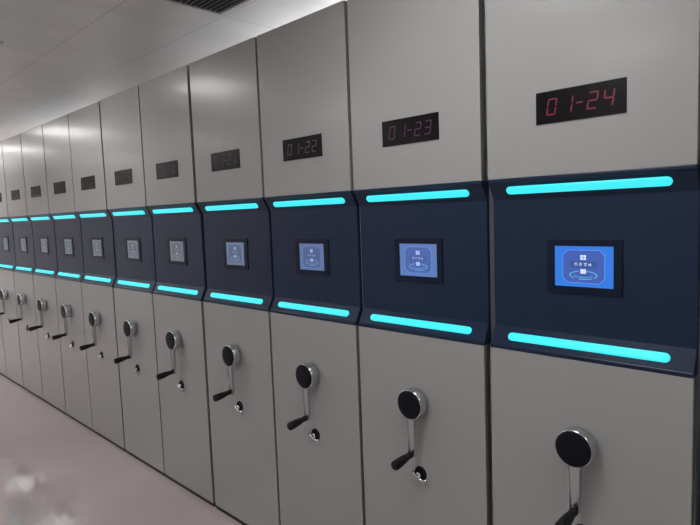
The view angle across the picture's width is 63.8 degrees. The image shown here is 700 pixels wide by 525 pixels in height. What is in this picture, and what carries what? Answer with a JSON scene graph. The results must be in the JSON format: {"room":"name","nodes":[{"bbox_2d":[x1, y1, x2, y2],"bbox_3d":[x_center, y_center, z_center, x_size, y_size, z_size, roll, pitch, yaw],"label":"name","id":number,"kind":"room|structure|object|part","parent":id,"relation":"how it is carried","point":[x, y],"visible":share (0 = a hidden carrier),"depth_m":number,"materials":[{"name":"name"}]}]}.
{"room":"archive storage room","nodes":[
{"label":"archive storage room","id":0,"kind":"room"},
{"bbox_2d":[0,374,241,524],"bbox_3d":[-2.409,1.368,4.331,14.600,0.100,5.400,3,7,44],"label":"floor","id":1,"kind":"structure","parent":0,"point":[55,470],"depth_m":3.50,"materials":[{"name":"tile"}]},
{"bbox_2d":[0,307,7,377],"bbox_3d":[-3.583,-0.018,6.305,0.560,2.400,1.095,3,7,44],"label":"tall cabinet","id":2,"kind":"object","parent":1,"relation":"on","point":[3,372],"visible":0.11,"depth_m":5.95,"materials":[{"name":"grey metal"}]},
{"bbox_2d":[0,141,24,388],"bbox_3d":[-3.173,0.003,5.903,0.559,2.400,1.095,3,7,44],"label":"tall cabinet","id":3,"kind":"object","parent":1,"relation":"on","point":[8,306],"visible":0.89,"depth_m":5.59,"materials":[{"name":"grey metal"}]},
{"bbox_3d":[-3.466,0.439,5.623,0.043,0.161,0.020,3,7,44],"label":"crank arm","id":4,"kind":"part","parent":3,"relation":"part of","materials":[{"name":"silver metal"}]},
{"bbox_3d":[-3.476,-0.804,5.552,0.559,0.711,0.025,3,7,44],"label":"panel","id":5,"kind":"part","parent":3,"relation":"part of","materials":[{"name":"grey metal"}]},
{"bbox_3d":[-3.423,0.643,5.680,0.559,1.136,0.025,3,7,44],"label":"panel","id":6,"kind":"part","parent":3,"relation":"part of","materials":[{"name":"grey metal"}]},
{"bbox_2d":[2,134,43,400],"bbox_3d":[-2.760,0.023,5.499,0.567,2.400,1.095,3,7,44],"label":"tall cabinet","id":7,"kind":"object","parent":1,"relation":"on","point":[25,266],"visible":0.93,"depth_m":5.19,"materials":[{"name":"grey metal"}]},
{"bbox_3d":[-3.064,-0.783,5.148,0.567,0.711,0.025,3,7,44],"label":"panel","id":8,"kind":"part","parent":7,"relation":"part of","materials":[{"name":"grey metal"}]},
{"bbox_3d":[-3.053,0.460,5.218,0.043,0.161,0.020,3,7,44],"label":"crank arm","id":9,"kind":"part","parent":7,"relation":"part of","materials":[{"name":"silver metal"}]},
{"bbox_3d":[-3.010,0.663,5.276,0.567,1.136,0.025,3,7,44],"label":"panel","id":10,"kind":"part","parent":7,"relation":"part of","materials":[{"name":"grey metal"}]},
{"bbox_3d":[-2.980,1.239,5.335,0.563,0.024,0.039,3,7,44],"label":"kick plate","id":11,"kind":"part","parent":7,"relation":"part of","materials":[{"name":"black metal"}]},
{"bbox_2d":[20,125,66,414],"bbox_3d":[-2.348,0.043,5.096,0.562,2.400,1.095,3,7,44],"label":"tall cabinet","id":12,"kind":"object","parent":1,"relation":"on","point":[32,142],"visible":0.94,"depth_m":4.79,"materials":[{"name":"grey metal"}]},
{"bbox_3d":[-2.652,-0.763,4.745,0.562,0.711,0.025,3,7,44],"label":"panel","id":13,"kind":"part","parent":12,"relation":"part of","materials":[{"name":"grey metal"}]},
{"bbox_3d":[-2.641,0.480,4.816,0.043,0.161,0.020,3,7,44],"label":"crank arm","id":14,"kind":"part","parent":12,"relation":"part of","materials":[{"name":"silver metal"}]},
{"bbox_3d":[-2.598,0.684,4.872,0.562,1.136,0.025,3,7,44],"label":"panel","id":15,"kind":"part","parent":12,"relation":"part of","materials":[{"name":"grey metal"}]},
{"bbox_3d":[-2.569,1.259,4.932,0.558,0.024,0.039,3,7,44],"label":"kick plate","id":16,"kind":"part","parent":12,"relation":"part of","materials":[{"name":"black metal"}]},
{"bbox_2d":[42,114,93,431],"bbox_3d":[-1.941,0.063,4.697,0.554,2.400,1.095,3,7,44],"label":"tall cabinet","id":17,"kind":"object","parent":1,"relation":"on","point":[56,137],"visible":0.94,"depth_m":4.39,"materials":[{"name":"grey metal"}]},
{"bbox_3d":[-2.245,-0.743,4.347,0.554,0.711,0.025,3,7,44],"label":"panel","id":18,"kind":"part","parent":17,"relation":"part of","materials":[{"name":"grey metal"}]},
{"bbox_3d":[-2.234,0.500,4.417,0.043,0.161,0.020,3,7,44],"label":"crank arm","id":19,"kind":"part","parent":17,"relation":"part of","materials":[{"name":"silver metal"}]},
{"bbox_3d":[-2.191,0.704,4.474,0.554,1.136,0.025,3,7,44],"label":"panel","id":20,"kind":"part","parent":17,"relation":"part of","materials":[{"name":"grey metal"}]},
{"bbox_3d":[-2.162,1.279,4.533,0.550,0.024,0.039,3,7,44],"label":"kick plate","id":21,"kind":"part","parent":17,"relation":"part of","materials":[{"name":"black metal"}]},
{"bbox_2d":[68,101,125,450],"bbox_3d":[-1.537,0.083,4.302,0.558,2.400,1.095,3,7,44],"label":"tall cabinet","id":22,"kind":"object","parent":1,"relation":"on","point":[99,278],"visible":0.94,"depth_m":3.99,"materials":[{"name":"grey metal"}]},
{"bbox_3d":[-1.841,-0.723,3.951,0.558,0.711,0.025,3,7,44],"label":"panel","id":23,"kind":"part","parent":22,"relation":"part of","materials":[{"name":"grey metal"}]},
{"bbox_3d":[-1.830,0.520,4.021,0.043,0.161,0.020,3,7,44],"label":"crank arm","id":24,"kind":"part","parent":22,"relation":"part of","materials":[{"name":"silver metal"}]},
{"bbox_3d":[-1.787,0.724,4.078,0.558,1.136,0.025,3,7,44],"label":"panel","id":25,"kind":"part","parent":22,"relation":"part of","materials":[{"name":"grey metal"}]},
{"bbox_3d":[-1.757,1.299,4.138,0.554,0.024,0.039,3,7,44],"label":"kick plate","id":26,"kind":"part","parent":22,"relation":"part of","materials":[{"name":"black metal"}]},
{"bbox_2d":[100,85,165,475],"bbox_3d":[-1.126,0.103,3.900,0.557,2.400,1.095,3,7,44],"label":"tall cabinet","id":27,"kind":"object","parent":1,"relation":"on","point":[136,280],"visible":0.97,"depth_m":3.59,"materials":[{"name":"grey metal"}]},
{"bbox_3d":[-1.430,-0.703,3.549,0.557,0.711,0.025,3,7,44],"label":"panel","id":28,"kind":"part","parent":27,"relation":"part of","materials":[{"name":"grey metal"}]},
{"bbox_3d":[-1.419,0.540,3.619,0.043,0.161,0.020,3,7,44],"label":"crank arm","id":29,"kind":"part","parent":27,"relation":"part of","materials":[{"name":"silver metal"}]},
{"bbox_3d":[-1.376,0.744,3.676,0.557,1.136,0.025,3,7,44],"label":"panel","id":30,"kind":"part","parent":27,"relation":"part of","materials":[{"name":"grey metal"}]},
{"bbox_3d":[-1.346,1.319,3.735,0.553,0.024,0.039,3,7,44],"label":"kick plate","id":31,"kind":"part","parent":27,"relation":"part of","materials":[{"name":"black metal"}]},
{"bbox_2d":[139,65,215,506],"bbox_3d":[-0.721,0.123,3.503,0.552,2.400,1.095,3,7,44],"label":"tall cabinet","id":32,"kind":"object","parent":1,"relation":"on","point":[180,289],"visible":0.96,"depth_m":3.19,"materials":[{"name":"grey metal"}]},
{"bbox_3d":[-1.025,-0.683,3.153,0.552,0.711,0.025,3,7,44],"label":"panel","id":33,"kind":"part","parent":32,"relation":"part of","materials":[{"name":"grey metal"}]},
{"bbox_3d":[-1.014,0.560,3.223,0.043,0.161,0.020,3,7,44],"label":"crank arm","id":34,"kind":"part","parent":32,"relation":"part of","materials":[{"name":"silver metal"}]},
{"bbox_3d":[-0.971,0.763,3.280,0.552,1.136,0.025,3,7,44],"label":"panel","id":35,"kind":"part","parent":32,"relation":"part of","materials":[{"name":"grey metal"}]},
{"bbox_3d":[-0.942,1.339,3.339,0.548,0.024,0.039,3,7,44],"label":"kick plate","id":36,"kind":"part","parent":32,"relation":"part of","materials":[{"name":"black metal"}]},
{"bbox_2d":[189,37,280,524],"bbox_3d":[-0.303,0.143,3.095,0.570,2.400,1.095,3,7,44],"label":"tall cabinet","id":37,"kind":"object","parent":1,"relation":"on","point":[238,299],"visible":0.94,"depth_m":2.78,"materials":[{"name":"grey metal"}]},
{"bbox_3d":[-0.607,-0.663,2.744,0.570,0.711,0.025,3,7,44],"label":"panel","id":38,"kind":"part","parent":37,"relation":"part of","materials":[{"name":"grey metal"}]},
{"bbox_3d":[-0.597,0.580,2.814,0.043,0.161,0.020,3,7,44],"label":"crank arm","id":39,"kind":"part","parent":37,"relation":"part of","materials":[{"name":"silver metal"}]},
{"bbox_3d":[-0.524,1.359,2.930,0.566,0.024,0.039,3,7,44],"label":"kick plate","id":40,"kind":"part","parent":37,"relation":"part of","materials":[{"name":"black metal"}]},
{"bbox_3d":[-0.554,0.784,2.871,0.570,1.136,0.025,3,7,44],"label":"panel","id":41,"kind":"part","parent":37,"relation":"part of","materials":[{"name":"grey metal"}]},
{"bbox_2d":[257,0,365,524],"bbox_3d":[0.106,0.163,2.694,0.548,2.400,1.095,3,7,44],"label":"tall cabinet","id":42,"kind":"object","parent":1,"relation":"on","point":[316,310],"visible":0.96,"depth_m":2.37,"materials":[{"name":"grey metal"}]},
{"bbox_3d":[-0.198,-0.643,2.343,0.548,0.711,0.025,3,7,44],"label":"panel","id":43,"kind":"part","parent":42,"relation":"part of","materials":[{"name":"grey metal"}]},
{"bbox_3d":[-0.187,0.600,2.413,0.043,0.161,0.020,3,7,44],"label":"crank arm","id":44,"kind":"part","parent":42,"relation":"part of","materials":[{"name":"silver metal"}]},
{"bbox_3d":[-0.144,0.804,2.470,0.548,1.136,0.025,3,7,44],"label":"panel","id":45,"kind":"part","parent":42,"relation":"part of","materials":[{"name":"grey metal"}]},
{"bbox_2d":[347,0,494,524],"bbox_3d":[0.513,0.183,2.295,0.560,2.400,1.095,3,7,44],"label":"tall cabinet","id":46,"kind":"object","parent":1,"relation":"on","point":[417,68],"visible":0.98,"depth_m":1.97,"materials":[{"name":"grey metal"}]},
{"bbox_3d":[0.220,0.620,2.015,0.043,0.161,0.020,3,7,44],"label":"crank arm","id":47,"kind":"part","parent":46,"relation":"part of","materials":[{"name":"silver metal"}]},
{"bbox_3d":[0.209,-0.623,1.944,0.560,0.711,0.025,3,7,44],"label":"panel","id":48,"kind":"part","parent":46,"relation":"part of","materials":[{"name":"grey metal"}]},
{"bbox_3d":[0.263,0.824,2.072,0.560,1.136,0.025,3,7,44],"label":"panel","id":49,"kind":"part","parent":46,"relation":"part of","materials":[{"name":"grey metal"}]},
{"bbox_2d":[485,0,699,524],"bbox_3d":[0.933,0.204,1.884,0.571,2.400,1.095,3,7,44],"label":"tall cabinet","id":50,"kind":"object","parent":1,"relation":"on","point":[593,106],"visible":1,"depth_m":1.55,"materials":[{"name":"grey metal"}]},
{"bbox_3d":[0.640,0.641,1.603,0.043,0.161,0.020,3,7,44],"label":"crank arm","id":51,"kind":"part","parent":50,"relation":"part of","materials":[{"name":"silver metal"}]},
{"bbox_3d":[0.630,-0.602,1.533,0.571,0.711,0.025,3,7,44],"label":"panel","id":52,"kind":"part","parent":50,"relation":"part of","materials":[{"name":"grey metal"}]},
{"bbox_3d":[0.683,0.845,1.660,0.571,1.136,0.025,3,7,44],"label":"panel","id":53,"kind":"part","parent":50,"relation":"part of","materials":[{"name":"grey metal"}]},
{"bbox_2d":[0,0,346,141],"bbox_3d":[-2.508,-1.320,4.094,14.600,0.100,5.400,3,7,44],"label":"ceiling","id":54,"kind":"structure","parent":0,"point":[58,58],"depth_m":3.15,"materials":[{"name":"paint"}]},
{"bbox_2d":[164,0,250,14],"bbox_3d":[-0.631,-1.180,2.336,0.600,0.008,0.605,3,7,44],"label":"ceiling vent","id":55,"kind":"object","parent":54,"relation":"in","point":[220,7],"visible":1,"depth_m":2.63,"materials":[{"name":"black metal"}]}
]}

